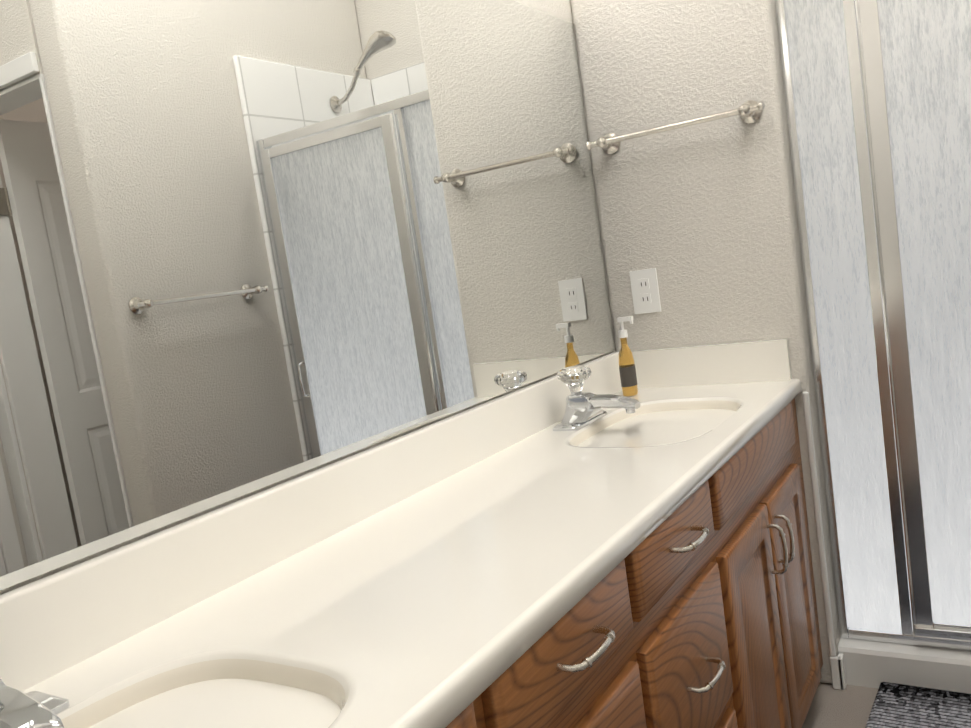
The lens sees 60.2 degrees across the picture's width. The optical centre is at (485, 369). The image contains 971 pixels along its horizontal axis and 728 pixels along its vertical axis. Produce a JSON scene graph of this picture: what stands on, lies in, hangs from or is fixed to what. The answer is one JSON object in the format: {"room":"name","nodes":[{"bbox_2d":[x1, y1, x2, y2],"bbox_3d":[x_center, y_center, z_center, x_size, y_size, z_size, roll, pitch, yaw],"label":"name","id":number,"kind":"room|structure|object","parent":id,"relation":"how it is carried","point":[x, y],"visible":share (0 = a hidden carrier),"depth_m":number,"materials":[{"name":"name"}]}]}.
{"room":"bathroom","nodes":[
{"label":"bathroom","id":0,"kind":"room"},
{"bbox_2d":[0,372,557,594],"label":"wall","id":1,"kind":"structure","parent":0,"point":[56,570],"depth_m":1.14,"materials":[{"name":"white paint"}]},
{"bbox_2d":[0,0,614,589],"bbox_3d":[-0.268,-0.288,1.323,0.004,0.852,2.117,-4,8,33],"label":"mirror","id":2,"kind":"object","parent":1,"relation":"attached to","point":[248,246],"visible":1,"depth_m":1.21,"materials":[{"name":"clear glass"}]},
{"bbox_2d":[0,351,621,697],"bbox_3d":[-0.190,0.186,1.373,0.022,0.101,2.116,-4,8,33],"label":"backsplash","id":3,"kind":"structure","parent":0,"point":[47,623],"depth_m":1.14,"materials":[{"name":"white stone"}]},
{"bbox_2d":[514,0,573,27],"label":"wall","id":4,"kind":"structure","parent":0,"point":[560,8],"depth_m":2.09,"materials":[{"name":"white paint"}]},
{"bbox_2d":[570,0,839,683],"bbox_3d":[0.508,-0.580,2.119,0.490,2.810,0.120,-4,8,33],"label":"wall","id":5,"kind":"structure","parent":0,"point":[701,218],"depth_m":2.06,"materials":[{"name":"white paint"}]},
{"bbox_2d":[629,268,660,313],"bbox_3d":[0.415,-0.203,2.179,0.072,0.113,0.007,-4,8,33],"label":"outlet","id":6,"kind":"object","parent":5,"relation":"attached to","point":[645,291],"visible":1,"depth_m":2.18,"materials":[{"name":"white plastic"}]},
{"bbox_2d":[586,100,764,153],"bbox_3d":[0.456,-0.588,2.035,0.447,0.052,0.072,-4,8,33],"label":"towel bar","id":7,"kind":"object","parent":5,"relation":"attached to","point":[750,111],"visible":1,"depth_m":2.00,"materials":[{"name":"silver metal"}]},
{"bbox_2d":[632,338,791,385],"bbox_3d":[0.547,-0.011,2.126,0.433,0.098,0.019,-4,8,33],"label":"backsplash","id":8,"kind":"structure","parent":5,"relation":"attached to","point":[763,360],"depth_m":2.10,"materials":[{"name":"white stone"}]},
{"bbox_2d":[803,392,846,689],"bbox_3d":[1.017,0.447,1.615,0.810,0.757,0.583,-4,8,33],"label":"trim","id":9,"kind":"structure","parent":5,"relation":"attached to","point":[837,665],"depth_m":2.05,"materials":[{"name":"white paint"}]},
{"bbox_2d":[838,638,970,693],"bbox_3d":[1.206,0.670,2.335,1.250,0.102,0.740,-4,8,33],"label":"shower curb","id":10,"kind":"structure","parent":5,"relation":"attached to","point":[872,664],"depth_m":2.03,"materials":[{"name":"white"}]},
{"bbox_2d":[775,0,970,650],"bbox_3d":[1.111,-0.130,1.835,0.772,1.610,0.081,-4,8,33],"label":"shower door","id":11,"kind":"structure","parent":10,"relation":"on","point":[877,93],"depth_m":1.95,"materials":[{"name":"glass"}]},
{"bbox_2d":[802,682,877,727],"bbox_3d":[1.212,0.893,1.105,2.820,0.060,3.130,-4,8,33],"label":"floor","id":12,"kind":"structure","parent":0,"point":[850,706],"depth_m":2.01,"materials":[{"name":"tile"}]},
{"bbox_2d":[420,382,822,727],"bbox_3d":[0.080,0.620,1.293,0.508,0.765,2.114,-4,8,33],"label":"bathroom vanity","id":13,"kind":"object","parent":12,"relation":"on","point":[706,616],"depth_m":1.30,"materials":[{"name":"brown wood"}]},
{"bbox_2d":[184,378,800,727],"bbox_3d":[0.009,0.236,1.259,0.472,0.033,2.116,-4,8,33],"label":"countertop","id":14,"kind":"structure","parent":13,"relation":"on","point":[471,561],"depth_m":1.11,"materials":[{"name":"white stone"}]},
{"bbox_2d":[0,667,69,727],"bbox_3d":[-0.441,0.281,0.736,0.178,0.126,0.164,-4,8,33],"label":"faucet","id":15,"kind":"object","parent":14,"relation":"on","point":[38,708],"depth_m":0.72,"materials":[{"name":"silver metal"}]},
{"bbox_2d":[0,610,471,727],"bbox_3d":[-0.343,0.412,0.701,0.460,0.150,0.540,-4,8,33],"label":"sink","id":16,"kind":"object","parent":14,"relation":"in","point":[179,670],"depth_m":0.85,"materials":[{"name":"white ceramic"}]},
{"bbox_2d":[552,365,640,431],"bbox_3d":[0.246,0.053,1.834,0.178,0.126,0.164,-4,8,33],"label":"faucet","id":17,"kind":"object","parent":14,"relation":"on","point":[584,412],"depth_m":1.83,"materials":[{"name":"silver metal"}]},
{"bbox_2d":[617,316,637,396],"bbox_3d":[0.359,-0.034,2.116,0.049,0.198,0.053,-4,8,33],"label":"soap bottle","id":18,"kind":"object","parent":14,"relation":"on","point":[628,376],"visible":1,"depth_m":2.10,"materials":[{"name":"brown"}]},
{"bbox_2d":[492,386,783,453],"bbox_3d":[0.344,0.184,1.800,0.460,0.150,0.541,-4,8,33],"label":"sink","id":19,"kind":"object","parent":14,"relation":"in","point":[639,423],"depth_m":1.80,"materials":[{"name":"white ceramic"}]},
{"bbox_2d":[865,682,970,727],"bbox_3d":[1.146,0.791,1.712,0.680,0.020,0.400,-4,8,35],"label":"area rug","id":20,"kind":"object","parent":12,"relation":"on","point":[895,705],"visible":1,"depth_m":1.92,"materials":[{"name":"grey fabric"}]}
]}

